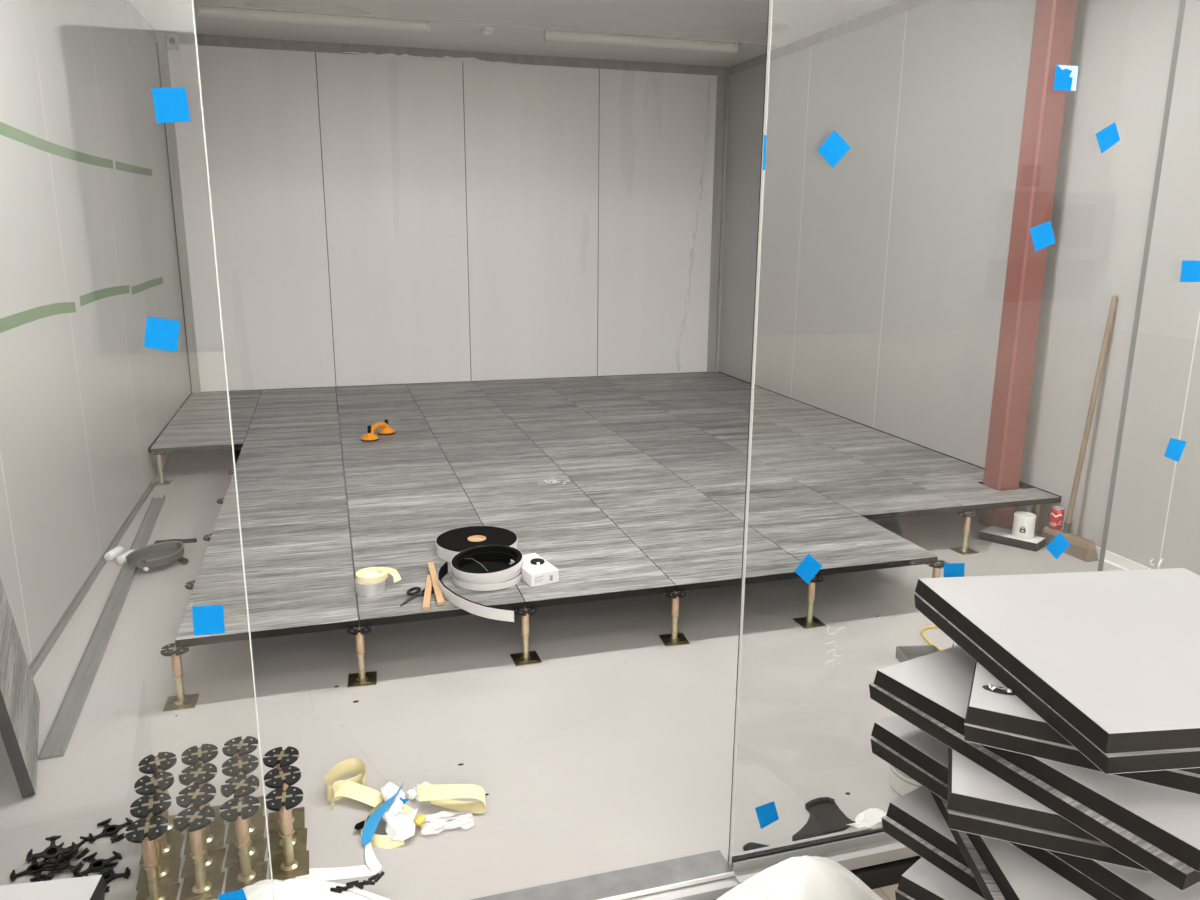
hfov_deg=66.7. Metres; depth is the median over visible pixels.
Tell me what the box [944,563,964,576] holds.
tape square
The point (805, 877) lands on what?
plastic sack
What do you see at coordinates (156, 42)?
trim
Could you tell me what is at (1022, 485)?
trim
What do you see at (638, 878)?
floor track
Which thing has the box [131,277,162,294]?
tape
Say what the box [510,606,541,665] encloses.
pedestal
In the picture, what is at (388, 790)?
paper scrap
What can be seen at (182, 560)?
grip
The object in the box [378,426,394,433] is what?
cup
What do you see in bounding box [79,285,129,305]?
tape
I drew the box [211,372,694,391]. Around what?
trim
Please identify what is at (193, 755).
pedestal
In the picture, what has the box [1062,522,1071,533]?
socket
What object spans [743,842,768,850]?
rubber offcut
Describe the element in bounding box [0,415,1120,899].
floor
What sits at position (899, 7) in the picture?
trim
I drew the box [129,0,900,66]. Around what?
ceiling
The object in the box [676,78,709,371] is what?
protective film
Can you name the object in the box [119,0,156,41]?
trim
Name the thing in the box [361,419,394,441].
suction lifter
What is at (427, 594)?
stick
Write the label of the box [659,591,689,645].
pedestal
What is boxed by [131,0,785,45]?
trim
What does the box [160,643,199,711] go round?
pedestal
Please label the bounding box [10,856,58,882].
star gasket
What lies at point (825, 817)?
rubber offcut
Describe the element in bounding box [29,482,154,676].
baseboard
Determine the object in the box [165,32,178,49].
wall sensor
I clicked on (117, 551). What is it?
foam roller
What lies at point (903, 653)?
channel offcut
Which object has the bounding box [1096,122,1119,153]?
tape square
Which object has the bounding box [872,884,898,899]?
floor
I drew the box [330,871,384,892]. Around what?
clips
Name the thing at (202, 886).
pedestal
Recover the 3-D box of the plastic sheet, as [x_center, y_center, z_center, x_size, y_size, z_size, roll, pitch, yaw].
[-0.686,1.064,2.157,0.435,0.072,0.124,0,14,-3]
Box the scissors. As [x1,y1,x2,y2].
[400,587,433,606]
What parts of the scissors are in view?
handle, handle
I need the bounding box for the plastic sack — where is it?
[716,855,882,899]
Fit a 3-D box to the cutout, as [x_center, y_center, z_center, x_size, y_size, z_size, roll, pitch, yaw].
[0.676,0.403,1.540,0.056,0.007,0.026,7,15,24]
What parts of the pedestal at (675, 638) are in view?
plate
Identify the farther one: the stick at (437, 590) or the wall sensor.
the wall sensor
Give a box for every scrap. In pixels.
[354,816,379,829]
[380,781,417,840]
[382,811,391,821]
[407,782,430,800]
[413,814,425,826]
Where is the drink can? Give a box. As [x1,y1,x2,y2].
[1049,506,1064,529]
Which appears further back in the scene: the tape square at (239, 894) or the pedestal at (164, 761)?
the pedestal at (164, 761)
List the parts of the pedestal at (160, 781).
cross plate, plate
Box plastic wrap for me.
[847,808,886,829]
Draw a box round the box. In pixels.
[509,553,558,586]
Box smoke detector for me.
[480,27,493,35]
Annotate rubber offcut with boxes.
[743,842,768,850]
[792,797,855,840]
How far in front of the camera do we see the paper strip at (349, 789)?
2.58 m
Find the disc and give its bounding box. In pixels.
[530,558,544,566]
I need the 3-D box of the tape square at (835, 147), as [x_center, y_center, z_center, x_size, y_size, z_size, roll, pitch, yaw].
[0.502,-0.645,1.953,0.080,0.078,0.001,-4,14,-16]
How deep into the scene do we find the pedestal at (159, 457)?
5.73 m
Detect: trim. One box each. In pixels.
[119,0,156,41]
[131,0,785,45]
[148,392,192,452]
[156,32,728,75]
[156,42,191,391]
[157,43,200,392]
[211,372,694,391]
[597,871,733,899]
[626,840,918,899]
[707,76,729,371]
[715,856,920,899]
[719,372,1061,501]
[727,827,893,872]
[729,0,934,75]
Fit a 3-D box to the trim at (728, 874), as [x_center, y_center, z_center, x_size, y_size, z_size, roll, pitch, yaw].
[-0.184,1.106,2.155,1.091,0.012,0.004,-4,14,-16]
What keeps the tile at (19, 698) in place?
on the floor at (613, 751)
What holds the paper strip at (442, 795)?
on the floor at (613, 751)
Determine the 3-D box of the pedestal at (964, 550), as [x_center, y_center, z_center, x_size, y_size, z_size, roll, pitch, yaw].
[1.857,0.416,4.625,0.100,0.203,0.100,-5,15,-20]
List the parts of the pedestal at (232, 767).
cross plate, plate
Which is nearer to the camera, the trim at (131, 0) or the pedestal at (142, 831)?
the pedestal at (142, 831)
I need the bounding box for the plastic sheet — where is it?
[240,879,389,899]
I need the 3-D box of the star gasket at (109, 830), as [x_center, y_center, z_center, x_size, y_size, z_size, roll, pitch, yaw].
[-1.312,1.019,2.446,0.099,0.010,0.099,0,14,-2]
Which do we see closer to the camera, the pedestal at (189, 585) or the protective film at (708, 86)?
the pedestal at (189, 585)
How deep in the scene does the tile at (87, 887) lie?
1.70 m
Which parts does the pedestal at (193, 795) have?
cross plate, plate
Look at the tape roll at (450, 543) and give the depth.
3.91 m
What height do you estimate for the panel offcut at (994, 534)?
0.045 m
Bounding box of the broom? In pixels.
[1041,296,1117,561]
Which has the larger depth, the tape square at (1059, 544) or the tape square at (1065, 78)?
the tape square at (1059, 544)
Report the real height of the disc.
0.010 m
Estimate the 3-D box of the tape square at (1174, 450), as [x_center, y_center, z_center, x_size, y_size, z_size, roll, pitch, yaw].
[1.532,0.000,2.429,0.070,0.068,0.001,-4,14,-16]
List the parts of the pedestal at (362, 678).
plate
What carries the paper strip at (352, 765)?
on the floor at (613, 751)
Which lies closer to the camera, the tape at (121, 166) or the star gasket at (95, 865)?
the star gasket at (95, 865)
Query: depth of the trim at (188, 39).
7.54 m
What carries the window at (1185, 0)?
in the wall
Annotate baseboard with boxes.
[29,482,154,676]
[1096,546,1150,569]
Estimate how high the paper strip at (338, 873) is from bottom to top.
0.016 m
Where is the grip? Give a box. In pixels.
[178,557,188,564]
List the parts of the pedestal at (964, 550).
plate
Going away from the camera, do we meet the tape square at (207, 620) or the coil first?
the tape square at (207, 620)
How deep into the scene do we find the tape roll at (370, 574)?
3.51 m
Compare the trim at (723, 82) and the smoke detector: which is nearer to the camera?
the smoke detector
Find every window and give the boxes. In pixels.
[191,0,274,899]
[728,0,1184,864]
[1102,0,1185,570]
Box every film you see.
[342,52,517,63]
[421,811,474,834]
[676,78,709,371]
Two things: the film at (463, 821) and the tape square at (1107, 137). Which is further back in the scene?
the film at (463, 821)
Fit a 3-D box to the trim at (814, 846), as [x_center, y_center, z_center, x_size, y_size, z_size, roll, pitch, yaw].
[1.646,0.968,2.708,2.742,0.032,0.037,-4,14,-16]
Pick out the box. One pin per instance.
(533, 575)
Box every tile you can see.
[0,578,39,797]
[0,875,106,899]
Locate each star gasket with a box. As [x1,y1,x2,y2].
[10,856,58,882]
[26,835,75,870]
[36,856,83,880]
[46,836,91,866]
[73,851,121,877]
[84,862,130,892]
[88,818,132,843]
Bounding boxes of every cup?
[361,432,378,439]
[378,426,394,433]
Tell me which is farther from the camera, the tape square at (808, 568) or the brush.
the brush
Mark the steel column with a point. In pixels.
(1054, 20)
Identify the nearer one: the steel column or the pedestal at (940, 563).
the pedestal at (940, 563)
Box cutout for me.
[982,682,1014,694]
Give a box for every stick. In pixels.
[422,575,431,609]
[428,562,444,604]
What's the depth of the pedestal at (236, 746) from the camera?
2.50 m
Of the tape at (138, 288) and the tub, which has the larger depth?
the tape at (138, 288)
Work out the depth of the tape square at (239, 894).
1.95 m
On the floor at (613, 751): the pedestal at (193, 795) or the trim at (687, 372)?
the pedestal at (193, 795)
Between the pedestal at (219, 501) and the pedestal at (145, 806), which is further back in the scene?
the pedestal at (219, 501)
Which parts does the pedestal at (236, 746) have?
cross plate, plate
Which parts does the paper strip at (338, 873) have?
tape strip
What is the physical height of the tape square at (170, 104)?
0.061 m
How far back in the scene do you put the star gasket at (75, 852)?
2.32 m
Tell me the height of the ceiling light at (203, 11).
0.070 m
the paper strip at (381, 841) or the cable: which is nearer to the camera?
the paper strip at (381, 841)
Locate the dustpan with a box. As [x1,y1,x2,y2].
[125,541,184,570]
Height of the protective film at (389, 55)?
0.046 m
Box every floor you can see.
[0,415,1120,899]
[150,372,1059,647]
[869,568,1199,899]
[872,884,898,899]
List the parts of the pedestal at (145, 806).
cross plate, plate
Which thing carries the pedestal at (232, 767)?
on the floor at (613, 751)
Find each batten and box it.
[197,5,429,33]
[543,30,737,53]
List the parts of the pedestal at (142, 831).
cross plate, plate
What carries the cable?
on the floor at (613, 751)
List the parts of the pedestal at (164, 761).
cross plate, plate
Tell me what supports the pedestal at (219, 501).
on the floor at (613, 751)
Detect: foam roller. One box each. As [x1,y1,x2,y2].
[104,546,123,560]
[116,550,133,564]
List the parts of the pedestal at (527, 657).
plate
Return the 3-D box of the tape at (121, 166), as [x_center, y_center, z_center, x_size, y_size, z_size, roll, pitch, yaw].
[-2.976,-1.799,5.841,0.001,0.071,1.248,-4,14,-16]
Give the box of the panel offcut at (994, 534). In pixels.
[978,526,1045,551]
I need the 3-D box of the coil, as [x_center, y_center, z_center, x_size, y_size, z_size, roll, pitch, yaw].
[-0.467,0.496,3.470,0.327,0.092,0.558,0,14,-1]
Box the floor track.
[471,850,732,899]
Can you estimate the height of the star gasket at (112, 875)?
0.010 m
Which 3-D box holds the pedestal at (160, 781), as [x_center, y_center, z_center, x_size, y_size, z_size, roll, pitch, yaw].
[-1.142,0.946,2.357,0.095,0.201,0.095,-3,14,-16]
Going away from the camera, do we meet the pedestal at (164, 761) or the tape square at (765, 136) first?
the tape square at (765, 136)
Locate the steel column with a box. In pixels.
[979,0,1076,528]
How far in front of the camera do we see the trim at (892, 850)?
2.36 m
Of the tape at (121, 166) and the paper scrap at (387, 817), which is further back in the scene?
the tape at (121, 166)
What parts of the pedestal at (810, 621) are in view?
plate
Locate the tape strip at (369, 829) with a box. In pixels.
[361,784,402,845]
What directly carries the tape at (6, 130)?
attached to the wall at (83, 400)
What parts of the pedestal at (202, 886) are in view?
cross plate, plate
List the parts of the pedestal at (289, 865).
cross plate, plate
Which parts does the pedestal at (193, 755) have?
cross plate, plate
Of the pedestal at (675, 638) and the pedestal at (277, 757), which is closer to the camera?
the pedestal at (277, 757)
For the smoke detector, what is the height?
0.050 m
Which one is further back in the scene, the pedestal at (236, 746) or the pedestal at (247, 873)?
the pedestal at (236, 746)
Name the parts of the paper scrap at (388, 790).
paper strip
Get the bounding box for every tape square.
[144,317,179,351]
[152,87,189,122]
[192,605,224,635]
[218,889,246,899]
[755,801,778,828]
[763,135,766,169]
[794,554,821,583]
[818,130,850,167]
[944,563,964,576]
[1030,221,1055,251]
[1046,533,1070,559]
[1053,64,1078,90]
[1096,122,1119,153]
[1164,438,1185,461]
[1180,261,1199,281]
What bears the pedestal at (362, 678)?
on the floor at (613, 751)
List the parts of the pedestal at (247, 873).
cross plate, plate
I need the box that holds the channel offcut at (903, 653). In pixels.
[895,645,939,662]
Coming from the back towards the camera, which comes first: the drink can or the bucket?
the drink can
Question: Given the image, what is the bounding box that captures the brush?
[154,538,196,543]
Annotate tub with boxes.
[1012,511,1035,538]
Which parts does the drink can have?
can lid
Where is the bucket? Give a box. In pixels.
[889,765,921,795]
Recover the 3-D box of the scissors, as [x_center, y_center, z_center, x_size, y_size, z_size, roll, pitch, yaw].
[-0.697,0.548,3.420,0.099,0.013,0.185,5,14,18]
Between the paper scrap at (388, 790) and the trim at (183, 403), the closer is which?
the paper scrap at (388, 790)
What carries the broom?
on the floor at (613, 751)
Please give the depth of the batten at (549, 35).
6.97 m
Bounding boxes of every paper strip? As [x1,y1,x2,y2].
[295,841,381,880]
[325,758,366,800]
[331,780,413,813]
[361,786,404,848]
[417,784,485,813]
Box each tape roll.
[355,579,385,596]
[356,567,400,582]
[436,526,517,561]
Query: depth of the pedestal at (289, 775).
2.38 m
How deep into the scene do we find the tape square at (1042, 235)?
2.15 m
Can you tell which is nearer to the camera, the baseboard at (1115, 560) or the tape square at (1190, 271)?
the tape square at (1190, 271)
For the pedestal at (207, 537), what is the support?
on the floor at (613, 751)
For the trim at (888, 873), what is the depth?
2.40 m
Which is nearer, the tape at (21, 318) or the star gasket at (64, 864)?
the star gasket at (64, 864)
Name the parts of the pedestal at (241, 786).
cross plate, plate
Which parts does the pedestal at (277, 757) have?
cross plate, plate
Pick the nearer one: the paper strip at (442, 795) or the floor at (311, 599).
the paper strip at (442, 795)
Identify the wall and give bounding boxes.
[0,0,190,664]
[168,44,716,408]
[719,0,1199,574]
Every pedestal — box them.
[125,815,180,899]
[130,793,181,890]
[134,771,184,864]
[138,752,181,836]
[150,452,171,485]
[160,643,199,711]
[173,805,224,899]
[176,783,225,878]
[179,763,225,854]
[181,744,223,831]
[185,580,195,589]
[203,533,211,540]
[216,498,223,503]
[219,796,267,892]
[221,754,265,843]
[221,774,267,867]
[222,736,263,821]
[263,746,304,833]
[264,765,306,856]
[265,786,308,879]
[346,624,376,686]
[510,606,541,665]
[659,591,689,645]
[793,576,825,628]
[926,559,946,577]
[949,511,978,554]
[1034,504,1041,536]
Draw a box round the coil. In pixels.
[438,545,522,621]
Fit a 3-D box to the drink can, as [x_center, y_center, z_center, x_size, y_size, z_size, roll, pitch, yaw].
[2.358,0.351,4.709,0.066,0.112,0.066,6,15,23]
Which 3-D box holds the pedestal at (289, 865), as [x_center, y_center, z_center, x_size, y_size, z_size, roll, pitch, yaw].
[-0.790,0.963,2.299,0.095,0.201,0.095,-4,14,-17]
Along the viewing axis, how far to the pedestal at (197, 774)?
2.39 m
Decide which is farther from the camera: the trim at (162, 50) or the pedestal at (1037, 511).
the trim at (162, 50)
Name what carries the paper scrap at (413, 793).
on the floor at (613, 751)
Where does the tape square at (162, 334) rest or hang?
attached to the window at (193, 11)
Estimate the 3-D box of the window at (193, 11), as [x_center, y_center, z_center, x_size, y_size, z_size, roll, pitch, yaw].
[-1.141,-0.292,1.541,0.921,2.969,0.013,-4,14,-16]
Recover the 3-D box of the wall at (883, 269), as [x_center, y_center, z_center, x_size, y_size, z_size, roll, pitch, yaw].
[2.094,-1.294,5.720,0.081,3.011,6.420,-4,14,-16]
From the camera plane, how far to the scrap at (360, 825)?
2.45 m
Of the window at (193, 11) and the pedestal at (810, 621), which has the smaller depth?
the window at (193, 11)
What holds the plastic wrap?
on the floor at (613, 751)
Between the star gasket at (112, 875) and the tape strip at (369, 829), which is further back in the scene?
the tape strip at (369, 829)
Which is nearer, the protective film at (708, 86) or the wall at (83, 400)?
the wall at (83, 400)
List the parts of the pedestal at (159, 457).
plate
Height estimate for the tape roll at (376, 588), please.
0.048 m
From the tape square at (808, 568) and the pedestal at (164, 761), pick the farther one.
the pedestal at (164, 761)
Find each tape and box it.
[0,122,113,168]
[0,302,75,332]
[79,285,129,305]
[115,161,151,175]
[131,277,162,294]
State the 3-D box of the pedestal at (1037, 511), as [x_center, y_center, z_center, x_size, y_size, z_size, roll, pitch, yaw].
[2.340,0.357,4.883,0.100,0.203,0.100,-3,14,-12]
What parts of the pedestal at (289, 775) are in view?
cross plate, plate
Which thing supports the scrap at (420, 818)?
on the floor at (613, 751)
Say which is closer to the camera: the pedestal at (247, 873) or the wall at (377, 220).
the pedestal at (247, 873)
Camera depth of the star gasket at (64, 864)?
2.29 m
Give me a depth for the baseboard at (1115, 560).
4.43 m
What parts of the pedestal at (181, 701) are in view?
plate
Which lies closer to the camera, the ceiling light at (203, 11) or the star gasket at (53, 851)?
the star gasket at (53, 851)
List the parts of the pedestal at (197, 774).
cross plate, plate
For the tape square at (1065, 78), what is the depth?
2.08 m
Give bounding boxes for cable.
[921,625,943,650]

